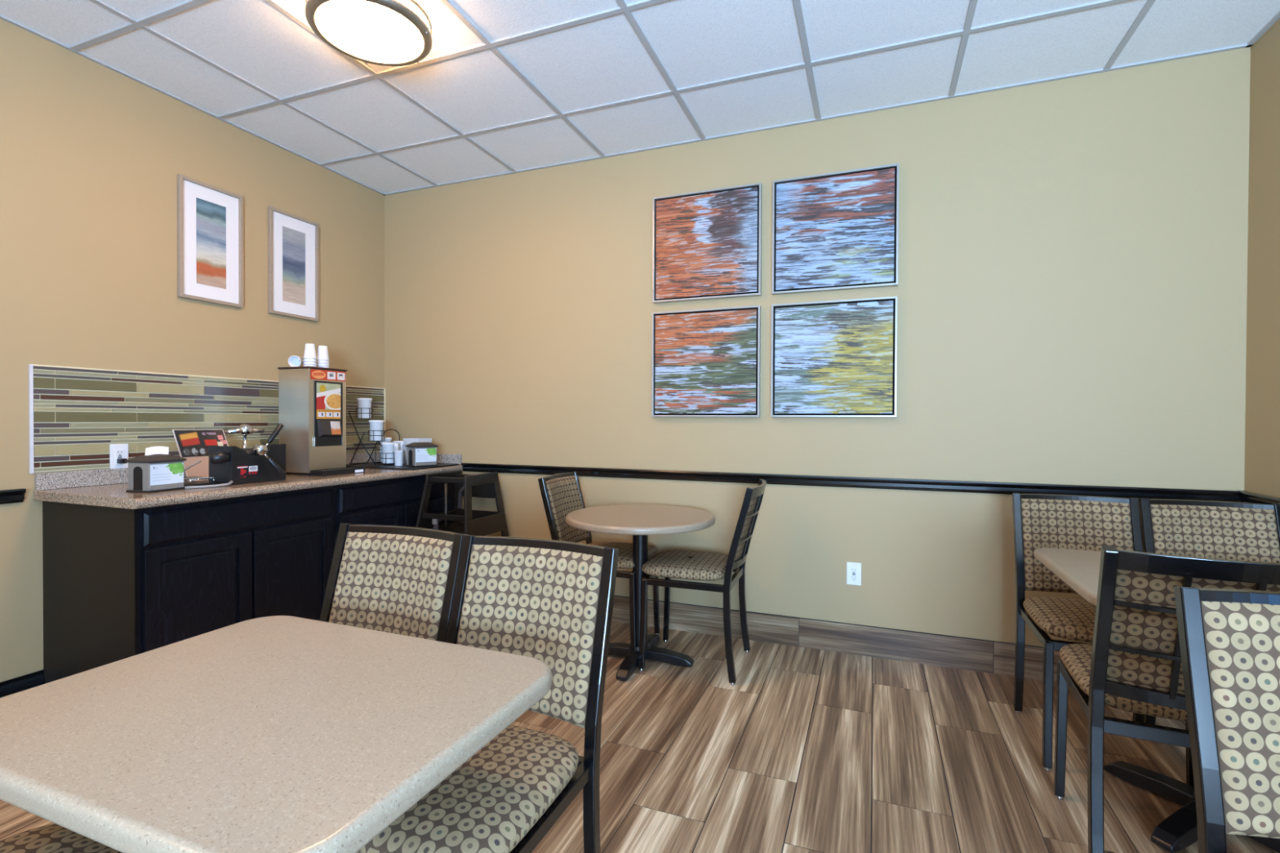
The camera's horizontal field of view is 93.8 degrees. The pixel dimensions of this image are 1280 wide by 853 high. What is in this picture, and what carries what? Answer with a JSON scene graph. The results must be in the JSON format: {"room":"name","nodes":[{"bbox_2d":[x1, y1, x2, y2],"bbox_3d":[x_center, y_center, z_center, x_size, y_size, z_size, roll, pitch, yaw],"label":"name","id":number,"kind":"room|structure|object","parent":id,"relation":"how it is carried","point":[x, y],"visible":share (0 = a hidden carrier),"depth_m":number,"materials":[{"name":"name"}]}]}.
{"room":"hotel breakfast room","nodes":[
{"label":"hotel breakfast room","id":0,"kind":"room"},
{"bbox_2d":[0,18,384,682],"bbox_3d":[-2.792,-0.266,1.769,0.140,2.842,5.480,0,1,21],"label":"wall","id":1,"kind":"structure","parent":0,"point":[92,155],"depth_m":2.69,"materials":[{"name":"paint"}]},
{"bbox_2d":[0,488,26,504],"bbox_3d":[-3.062,0.287,0.857,0.032,0.055,3.295,0,1,21],"label":"trim","id":2,"kind":"structure","parent":1,"relation":"attached to","point":[9,495],"depth_m":2.35,"materials":[{"name":"black wood"}]},
{"bbox_2d":[0,669,45,697],"bbox_3d":[-3.059,1.088,0.901,0.016,0.150,3.368,0,1,21],"label":"baseboard","id":3,"kind":"structure","parent":1,"relation":"attached to","point":[32,680],"depth_m":2.39,"materials":[{"name":"black wood"}]},
{"bbox_2d":[28,364,385,473],"bbox_3d":[-2.118,-0.038,3.289,0.009,0.442,1.882,0,1,21],"label":"tile backsplash","id":4,"kind":"structure","parent":1,"relation":"attached to","point":[76,414],"depth_m":2.77,"materials":[{"name":"tile"}]},
{"bbox_2d":[109,444,128,468],"bbox_3d":[-2.343,0.136,2.693,0.009,0.114,0.070,0,1,21],"label":"wall outlet","id":5,"kind":"object","parent":4,"relation":"attached to","point":[116,451],"visible":0.98,"depth_m":2.69,"materials":[{"name":"white plastic"}]},
{"bbox_2d":[115,448,124,464],"bbox_3d":[-2.341,0.136,2.693,0.004,0.068,0.034,0,1,21],"label":"receptacle","id":6,"kind":"object","parent":5,"relation":"attached to","point":[119,453],"depth_m":2.69,"materials":[{"name":"white plastic"}]},
{"bbox_2d":[116,458,127,463],"bbox_3d":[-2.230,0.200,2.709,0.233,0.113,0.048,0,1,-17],"label":"plug","id":7,"kind":"object","parent":5,"relation":"in","point":[118,460],"visible":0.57,"depth_m":2.68,"materials":[{"name":"black plastic"}]},
{"bbox_2d":[177,173,243,307],"bbox_3d":[-2.192,-0.932,3.062,0.023,0.596,0.316,0,1,21],"label":"framed print","id":8,"kind":"object","parent":1,"relation":"attached to","point":[210,218],"visible":1,"depth_m":3.05,"materials":[{"name":"paper"}]},
{"bbox_2d":[267,206,319,321],"bbox_3d":[-2.021,-0.936,3.499,0.023,0.596,0.316,0,1,21],"label":"framed print","id":9,"kind":"object","parent":1,"relation":"attached to","point":[293,240],"visible":1,"depth_m":3.49,"materials":[{"name":"paper"}]},
{"bbox_2d":[0,621,1278,852],"bbox_3d":[-0.586,1.203,0.917,4.911,0.060,5.500,0,1,21],"label":"floor","id":10,"kind":"structure","parent":0,"point":[809,750],"depth_m":2.07,"materials":[{"name":"brown wood"}]},
{"bbox_2d":[0,823,121,852],"bbox_3d":[-0.934,0.729,0.721,0.430,0.889,0.575,0,1,21],"label":"dining chair","id":11,"kind":"object","parent":10,"relation":"on","point":[51,838],"visible":0.73,"depth_m":0.95,"materials":[{"name":"fabric"}]},
{"bbox_2d":[42,485,333,683],"bbox_3d":[-2.001,0.723,2.759,0.622,0.850,0.889,0,1,21],"label":"base cabinet","id":12,"kind":"object","parent":10,"relation":"on","point":[119,584],"visible":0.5,"depth_m":2.42,"materials":[{"name":"black wood"}]},
{"bbox_2d":[33,452,462,509],"bbox_3d":[-1.808,0.240,3.175,0.673,0.109,1.871,0,1,21],"label":"countertop","id":13,"kind":"structure","parent":12,"relation":"on","point":[107,487],"depth_m":2.55,"materials":[{"name":"stone"}]},
{"bbox_2d":[124,454,186,493],"bbox_3d":[-1.978,0.189,2.448,0.127,0.145,0.152,0,1,15],"label":"napkin dispenser","id":14,"kind":"object","parent":13,"relation":"on","point":[150,473],"visible":1,"depth_m":2.40,"materials":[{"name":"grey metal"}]},
{"bbox_2d":[145,446,168,455],"bbox_3d":[-1.986,0.101,2.463,0.030,0.037,0.103,0,1,21],"label":"paper napkin","id":15,"kind":"object","parent":14,"relation":"on","point":[153,450],"visible":0.99,"depth_m":2.46,"materials":[{"name":"white paper"}]},
{"bbox_2d":[172,429,228,481],"bbox_3d":[-2.090,0.136,2.884,0.120,0.242,0.232,0,1,21],"label":"sign","id":16,"kind":"object","parent":13,"relation":"on","point":[193,445],"visible":0.56,"depth_m":2.85,"materials":[{"name":"multicoloured paper"}]},
{"bbox_2d":[183,475,217,487],"bbox_3d":[-1.974,0.243,2.635,0.160,0.034,0.120,0,1,21],"label":"rack","id":17,"kind":"object","parent":13,"relation":"on","point":[192,482],"visible":0.65,"depth_m":2.63,"materials":[{"name":"silver metal"}]},
{"bbox_2d":[185,480,233,488],"bbox_3d":[-1.839,0.249,2.560,0.028,0.022,0.175,1,1,38],"label":"cable","id":18,"kind":"object","parent":13,"relation":"on","point":[230,482],"visible":1,"depth_m":2.55,"materials":[{"name":"white plastic"}]},
{"bbox_2d":[208,423,285,484],"bbox_3d":[-1.860,0.122,2.803,0.293,0.273,0.326,1,1,39],"label":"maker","id":19,"kind":"object","parent":13,"relation":"on","point":[266,462],"visible":1,"depth_m":2.74,"materials":[{"name":"black plastic"}]},
{"bbox_2d":[183,460,201,471],"bbox_3d":[-1.987,0.177,2.647,0.015,0.053,0.081,1,1,29],"label":"hose","id":20,"kind":"object","parent":19,"relation":"attached to","point":[198,461],"visible":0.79,"depth_m":2.65,"materials":[{"name":"grey plastic"}]},
{"bbox_2d":[277,366,346,475],"bbox_3d":[-1.766,-0.030,3.252,0.259,0.569,0.241,0,1,21],"label":"dispenser","id":21,"kind":"object","parent":13,"relation":"on","point":[312,400],"visible":1,"depth_m":3.16,"materials":[{"name":"metal"}]},
{"bbox_2d":[288,355,303,366],"bbox_3d":[-1.852,-0.348,3.240,0.066,0.066,0.087,0,1,-4],"label":"foam cup","id":22,"kind":"object","parent":21,"relation":"on","point":[293,361],"visible":0.82,"depth_m":3.23,"materials":[{"name":"white plastic"}]},
{"bbox_2d":[303,364,316,366],"bbox_3d":[-1.764,-0.355,3.199,0.066,0.080,0.066,0,1,21],"label":"foam cup","id":23,"kind":"object","parent":21,"relation":"on","point":[304,365],"visible":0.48,"depth_m":3.17,"materials":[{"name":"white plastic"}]},
{"bbox_2d":[302,361,316,364],"bbox_3d":[-1.764,-0.370,3.199,0.066,0.080,0.066,0,1,21],"label":"foam cup","id":24,"kind":"object","parent":23,"relation":"on","point":[304,362],"visible":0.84,"depth_m":3.18,"materials":[{"name":"white plastic"}]},
{"bbox_2d":[302,358,316,362],"bbox_3d":[-1.764,-0.386,3.199,0.066,0.080,0.066,0,1,21],"label":"foam cup","id":25,"kind":"object","parent":24,"relation":"on","point":[304,359],"visible":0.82,"depth_m":3.17,"materials":[{"name":"white plastic"}]},
{"bbox_2d":[302,343,316,359],"bbox_3d":[-1.764,-0.401,3.199,0.066,0.080,0.066,0,1,21],"label":"foam cup","id":26,"kind":"object","parent":25,"relation":"on","point":[309,349],"visible":0.87,"depth_m":3.18,"materials":[{"name":"white plastic"}]},
{"bbox_2d":[316,365,328,368],"bbox_3d":[-1.744,-0.356,3.291,0.066,0.080,0.066,0,1,21],"label":"foam cup","id":27,"kind":"object","parent":21,"relation":"on","point":[326,366],"visible":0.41,"depth_m":3.27,"materials":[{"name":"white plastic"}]},
{"bbox_2d":[316,363,329,366],"bbox_3d":[-1.744,-0.371,3.291,0.066,0.080,0.066,0,1,21],"label":"foam cup","id":28,"kind":"object","parent":27,"relation":"on","point":[317,364],"visible":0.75,"depth_m":3.27,"materials":[{"name":"white plastic"}]},
{"bbox_2d":[316,360,329,364],"bbox_3d":[-1.744,-0.387,3.291,0.066,0.080,0.066,0,1,21],"label":"foam cup","id":29,"kind":"object","parent":28,"relation":"on","point":[317,361],"visible":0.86,"depth_m":3.27,"materials":[{"name":"white plastic"}]},
{"bbox_2d":[316,345,329,360],"bbox_3d":[-1.744,-0.402,3.291,0.066,0.080,0.066,0,1,21],"label":"foam cup","id":30,"kind":"object","parent":29,"relation":"on","point":[322,351],"visible":0.89,"depth_m":3.27,"materials":[{"name":"white plastic"}]},
{"bbox_2d":[316,382,340,418],"bbox_3d":[-1.670,-0.136,3.212,0.001,0.190,0.153,0,1,21],"label":"poster","id":31,"kind":"object","parent":21,"relation":"attached to","point":[328,395],"depth_m":3.21,"materials":[{"name":"multicoloured paper"}]},
{"bbox_2d":[311,466,364,476],"bbox_3d":[-1.619,0.241,3.218,0.086,0.028,0.275,0,1,21],"label":"drip tray","id":32,"kind":"object","parent":13,"relation":"on","point":[330,472],"visible":1,"depth_m":3.18,"materials":[{"name":"black plastic"}]},
{"bbox_2d":[346,461,458,470],"bbox_3d":[-1.540,0.246,3.808,0.623,0.008,0.450,0,1,21],"label":"serving tray","id":33,"kind":"object","parent":13,"relation":"on","point":[371,464],"visible":0.47,"depth_m":3.66,"materials":[{"name":"black plastic"}]},
{"bbox_2d":[348,408,394,465],"bbox_3d":[-1.672,0.062,3.787,0.310,0.357,0.147,0,1,21],"label":"wire rack","id":34,"kind":"object","parent":33,"relation":"on","point":[356,411],"visible":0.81,"depth_m":3.76,"materials":[{"name":"black metal"}]},
{"bbox_2d":[356,398,372,418],"bbox_3d":[-1.759,-0.116,3.820,0.093,0.128,0.093,0,1,21],"label":"crock","id":35,"kind":"object","parent":34,"relation":"on","point":[362,402],"visible":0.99,"depth_m":3.79,"materials":[{"name":"white ceramic"}]},
{"bbox_2d":[368,420,384,440],"bbox_3d":[-1.667,0.025,3.785,0.093,0.128,0.093,0,1,21],"label":"crock","id":36,"kind":"object","parent":34,"relation":"on","point":[374,424],"visible":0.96,"depth_m":3.75,"materials":[{"name":"white ceramic"}]},
{"bbox_2d":[380,442,396,463],"bbox_3d":[-1.574,0.165,3.750,0.093,0.128,0.093,0,1,21],"label":"crock","id":37,"kind":"object","parent":34,"relation":"on","point":[387,447],"visible":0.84,"depth_m":3.71,"materials":[{"name":"white ceramic"}]},
{"bbox_2d":[374,429,399,463],"bbox_3d":[-1.653,0.128,3.974,0.095,0.222,0.185,0,1,21],"label":"wire caddy","id":38,"kind":"object","parent":33,"relation":"on","point":[388,429],"visible":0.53,"depth_m":3.92,"materials":[{"name":"black metal"}]},
{"bbox_2d":[374,448,382,462],"bbox_3d":[-1.653,0.192,3.974,0.095,0.090,0.185,0,1,21],"label":"basket","id":39,"kind":"object","parent":38,"relation":"on","point":[375,449],"depth_m":3.91,"materials":[{"name":"black metal"}]},
{"bbox_2d":[379,437,391,462],"bbox_3d":[-1.671,0.152,3.927,0.079,0.160,0.079,0,1,21],"label":"crock","id":40,"kind":"object","parent":38,"relation":"in","point":[384,439],"visible":0.41,"depth_m":3.90,"materials":[{"name":"white ceramic"}]},
{"bbox_2d":[393,443,404,466],"bbox_3d":[-1.494,0.172,3.704,0.059,0.142,0.058,0,1,-33],"label":"utensil cup","id":41,"kind":"object","parent":33,"relation":"on","point":[398,455],"visible":1,"depth_m":3.68,"materials":[{"name":"white plastic"}]},
{"bbox_2d":[392,440,406,463],"bbox_3d":[-1.550,0.167,3.894,0.110,0.148,0.110,0,1,21],"label":"tub","id":42,"kind":"object","parent":33,"relation":"on","point":[399,442],"visible":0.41,"depth_m":3.85,"materials":[{"name":"white plastic"}]},
{"bbox_2d":[403,438,431,458],"bbox_3d":[-1.437,0.159,3.868,0.127,0.165,0.127,0,1,21],"label":"bin","id":43,"kind":"object","parent":33,"relation":"on","point":[406,441],"visible":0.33,"depth_m":3.82,"materials":[{"name":"white plastic"}]},
{"bbox_2d":[404,442,438,466],"bbox_3d":[-1.347,0.171,3.693,0.127,0.145,0.152,1,1,43],"label":"napkin dispenser","id":44,"kind":"object","parent":33,"relation":"on","point":[418,454],"visible":1,"depth_m":3.65,"materials":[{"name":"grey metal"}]},
{"bbox_2d":[0,615,551,852],"bbox_3d":[-0.628,0.812,1.024,0.810,0.720,0.606,0,1,21],"label":"rectangular table","id":45,"kind":"object","parent":10,"relation":"on","point":[277,734],"visible":1,"depth_m":0.88,"materials":[{"name":"stone"}]},
{"bbox_2d":[319,523,464,642],"bbox_3d":[-0.741,0.723,1.409,0.430,0.889,0.575,0,1,21],"label":"dining chair","id":46,"kind":"object","parent":10,"relation":"on","point":[396,580],"visible":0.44,"depth_m":1.60,"materials":[{"name":"fabric"}]},
{"bbox_2d":[333,475,454,551],"bbox_3d":[-1.665,0.716,3.617,0.622,0.850,0.949,0,1,21],"label":"base cabinet","id":47,"kind":"object","parent":10,"relation":"on","point":[395,501],"visible":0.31,"depth_m":3.37,"materials":[{"name":"brown wood"}]},
{"bbox_2d":[415,470,509,537],"bbox_3d":[-1.055,0.715,3.538,0.497,0.860,0.537,0,1,21],"label":"high chair","id":48,"kind":"object","parent":10,"relation":"on","point":[475,522],"visible":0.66,"depth_m":3.56,"materials":[{"name":"brown wood"}]},
{"bbox_2d":[356,534,618,852],"bbox_3d":[-0.343,0.726,1.246,0.430,0.889,0.575,0,1,21],"label":"dining chair","id":49,"kind":"object","parent":10,"relation":"on","point":[550,602],"visible":0.62,"depth_m":1.33,"materials":[{"name":"fabric"}]},
{"bbox_2d":[356,724,578,852],"bbox_3d":[-0.371,0.696,1.175,0.428,0.070,0.420,0,1,21],"label":"seat cushion","id":50,"kind":"object","parent":49,"relation":"on","point":[500,800],"depth_m":1.08,"materials":[{"name":"fabric"}]},
{"bbox_2d":[456,544,603,728],"bbox_3d":[-0.270,0.483,1.430,0.369,0.360,0.124,0,1,21],"label":"cushion","id":51,"kind":"object","parent":49,"relation":"on","point":[543,602],"depth_m":1.42,"materials":[{"name":"fabric"}]},
{"bbox_2d":[537,471,660,650],"bbox_3d":[-0.213,0.707,3.197,0.575,0.889,0.430,0,1,18],"label":"dining chair","id":52,"kind":"object","parent":10,"relation":"on","point":[561,493],"visible":0.62,"depth_m":3.18,"materials":[{"name":"metal"}]},
{"bbox_2d":[546,475,589,542],"bbox_3d":[-0.401,0.464,3.258,0.124,0.360,0.369,0,1,18],"label":"cushion","id":53,"kind":"object","parent":52,"relation":"on","point":[564,494],"depth_m":3.25,"materials":[{"name":"fabric"}]},
{"bbox_2d":[587,541,657,568],"bbox_3d":[-0.140,0.677,3.173,0.420,0.070,0.428,0,1,18],"label":"seat cushion","id":54,"kind":"object","parent":52,"relation":"on","point":[625,561],"depth_m":3.13,"materials":[{"name":"fabric"}]},
{"bbox_2d":[565,504,715,680],"bbox_3d":[0.001,0.795,2.963,0.734,0.720,0.734,0,1,21],"label":"round table","id":55,"kind":"object","parent":10,"relation":"on","point":[640,521],"visible":0.85,"depth_m":2.90,"materials":[{"name":"stone"}]},
{"bbox_2d":[638,479,766,685],"bbox_3d":[0.321,0.712,2.931,0.575,0.889,0.430,0,1,19],"label":"dining chair","id":56,"kind":"object","parent":10,"relation":"on","point":[668,564],"visible":1,"depth_m":2.80,"materials":[{"name":"metal"}]},
{"bbox_2d":[641,550,728,581],"bbox_3d":[0.249,0.681,2.957,0.420,0.070,0.428,0,1,19],"label":"seat cushion","id":57,"kind":"object","parent":56,"relation":"on","point":[677,564],"depth_m":2.82,"materials":[{"name":"fabric"}]},
{"bbox_2d":[734,484,759,560],"bbox_3d":[0.511,0.472,2.863,0.124,0.360,0.369,0,1,19],"label":"cushion","id":58,"kind":"object","parent":56,"relation":"on","point":[742,550],"depth_m":2.79,"materials":[{"name":"fabric"}]},
{"bbox_2d":[1011,493,1194,786],"bbox_3d":[1.667,0.725,2.207,0.430,0.889,0.575,0,1,21],"label":"dining chair","id":59,"kind":"object","parent":10,"relation":"on","point":[1064,522],"visible":0.54,"depth_m":2.38,"materials":[{"name":"fabric"}]},
{"bbox_2d":[1023,596,1096,643],"bbox_3d":[1.640,0.695,2.136,0.428,0.070,0.420,0,1,21],"label":"seat cushion","id":60,"kind":"object","parent":59,"relation":"on","point":[1068,619],"depth_m":2.10,"materials":[{"name":"fabric"}]},
{"bbox_2d":[1021,498,1133,594],"bbox_3d":[1.741,0.482,2.391,0.369,0.360,0.124,0,1,21],"label":"cushion","id":61,"kind":"object","parent":59,"relation":"on","point":[1077,524],"depth_m":2.40,"materials":[{"name":"fabric"}]},
{"bbox_2d":[1034,547,1279,852],"bbox_3d":[1.710,0.814,1.771,0.810,0.720,0.700,0,1,21],"label":"rectangular table","id":62,"kind":"object","parent":10,"relation":"on","point":[1079,569],"visible":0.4,"depth_m":1.84,"materials":[{"name":"stone"}]},
{"bbox_2d":[1053,546,1279,852],"bbox_3d":[1.395,0.730,1.564,0.430,0.889,0.575,1,1,24],"label":"dining chair","id":63,"kind":"object","parent":10,"relation":"on","point":[1132,663],"visible":0.66,"depth_m":1.44,"materials":[{"name":"metal"}]},
{"bbox_2d":[1059,644,1187,722],"bbox_3d":[1.426,0.699,1.634,0.428,0.070,0.420,1,1,24],"label":"seat cushion","id":64,"kind":"object","parent":63,"relation":"on","point":[1076,659],"depth_m":1.61,"materials":[{"name":"fabric"}]},
{"bbox_2d":[1106,569,1279,694],"bbox_3d":[1.313,0.490,1.380,0.369,0.360,0.124,1,1,24],"label":"cushion","id":65,"kind":"object","parent":63,"relation":"on","point":[1144,656],"depth_m":1.42,"materials":[{"name":"fabric"}]},
{"bbox_2d":[1138,497,1279,724],"bbox_3d":[2.070,0.728,2.050,0.430,0.889,0.575,0,1,21],"label":"dining chair","id":66,"kind":"object","parent":10,"relation":"on","point":[1215,530],"visible":0.3,"depth_m":2.25,"materials":[{"name":"fabric"}]},
{"bbox_2d":[1150,504,1279,563],"bbox_3d":[2.143,0.485,2.233,0.369,0.360,0.124,0,1,21],"label":"cushion","id":67,"kind":"object","parent":66,"relation":"on","point":[1237,532],"depth_m":2.24,"materials":[{"name":"fabric"}]},
{"bbox_2d":[1173,586,1279,852],"bbox_3d":[1.085,0.737,0.787,0.430,0.889,0.575,0,1,21],"label":"dining chair","id":68,"kind":"object","parent":10,"relation":"on","point":[1229,639],"visible":1,"depth_m":1.01,"materials":[{"name":"fabric"}]},
{"bbox_2d":[1200,601,1279,839],"bbox_3d":[1.158,0.494,0.971,0.369,0.360,0.124,0,1,21],"label":"cushion","id":69,"kind":"object","parent":68,"relation":"on","point":[1240,641],"depth_m":1.01,"materials":[{"name":"fabric"}]},
{"bbox_2d":[0,0,1279,195],"bbox_3d":[-0.574,-1.617,0.889,4.891,0.104,5.480,0,1,21],"label":"ceiling","id":70,"kind":"structure","parent":0,"point":[502,87],"depth_m":2.60,"materials":[{"name":"white tile"}]},
{"bbox_2d":[305,0,432,66],"bbox_3d":[-1.029,-1.537,2.290,0.442,0.080,0.442,0,1,21],"label":"ceiling lamp","id":71,"kind":"object","parent":70,"relation":"attached to","point":[384,33],"visible":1,"depth_m":2.26,"materials":[{"name":"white glass"}]},
{"bbox_2d":[384,46,1250,646],"bbox_3d":[0.394,-0.269,3.389,4.611,2.842,0.140,0,1,21],"label":"wall","id":72,"kind":"structure","parent":0,"point":[1071,291],"depth_m":2.93,"materials":[{"name":"paint"}]},
{"bbox_2d":[651,305,760,417],"bbox_3d":[0.357,-0.350,3.309,0.612,0.594,0.033,0,1,21],"label":"framed canvas","id":73,"kind":"object","parent":72,"relation":"attached to","point":[706,362],"visible":1,"depth_m":3.29,"materials":[{"name":"multicoloured fabric"}]},
{"bbox_2d":[652,182,762,303],"bbox_3d":[0.361,-1.000,3.301,0.612,0.594,0.033,0,1,21],"label":"framed canvas","id":74,"kind":"object","parent":72,"relation":"attached to","point":[707,244],"visible":1,"depth_m":3.29,"materials":[{"name":"multicoloured fabric"}]},
{"bbox_2d":[770,296,897,417],"bbox_3d":[0.983,-0.345,3.064,0.612,0.594,0.033,0,1,21],"label":"framed canvas","id":75,"kind":"object","parent":72,"relation":"attached to","point":[830,358],"visible":1,"depth_m":3.05,"materials":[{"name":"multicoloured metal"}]},
{"bbox_2d":[771,163,898,294],"bbox_3d":[0.987,-0.995,3.056,0.612,0.594,0.033,0,1,21],"label":"framed canvas","id":76,"kind":"object","parent":72,"relation":"attached to","point":[837,230],"visible":1,"depth_m":3.04,"materials":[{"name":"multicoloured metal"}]},
{"bbox_2d":[611,595,1061,682],"bbox_3d":[0.661,1.080,3.214,3.938,0.151,0.012,0,1,21],"label":"baseboard","id":77,"kind":"structure","parent":72,"relation":"attached to","point":[988,656],"depth_m":3.04,"materials":[{"name":"brown wood"}]},
{"bbox_2d":[461,462,1244,502],"bbox_3d":[0.674,0.280,3.191,3.936,0.055,0.032,0,1,21],"label":"trim","id":78,"kind":"structure","parent":72,"relation":"attached to","point":[953,486],"depth_m":2.98,"materials":[{"name":"black wood"}]},
{"bbox_2d":[846,561,861,585],"bbox_3d":[1.089,0.750,3.045,0.070,0.114,0.009,0,1,21],"label":"wall outlet","id":79,"kind":"object","parent":72,"relation":"attached to","point":[853,569],"visible":1,"depth_m":3.04,"materials":[{"name":"white plastic"}]},
{"bbox_2d":[850,567,857,581],"bbox_3d":[1.088,0.750,3.043,0.034,0.068,0.004,0,1,21],"label":"receptacle","id":80,"kind":"object","parent":79,"relation":"attached to","point":[854,571],"depth_m":3.04,"materials":[{"name":"white plastic"}]},
{"bbox_2d":[1244,17,1279,497],"bbox_3d":[1.632,-0.230,0.037,0.140,2.842,5.480,0,1,21],"label":"wall","id":81,"kind":"structure","parent":0,"point":[1262,416],"depth_m":2.37,"materials":[{"name":"paint"}]},
{"bbox_2d":[1238,490,1279,504],"bbox_3d":[2.078,0.303,1.424,0.032,0.055,2.300,0,1,21],"label":"trim","id":82,"kind":"structure","parent":81,"relation":"attached to","point":[1246,496],"depth_m":2.36,"materials":[{"name":"black wood"}]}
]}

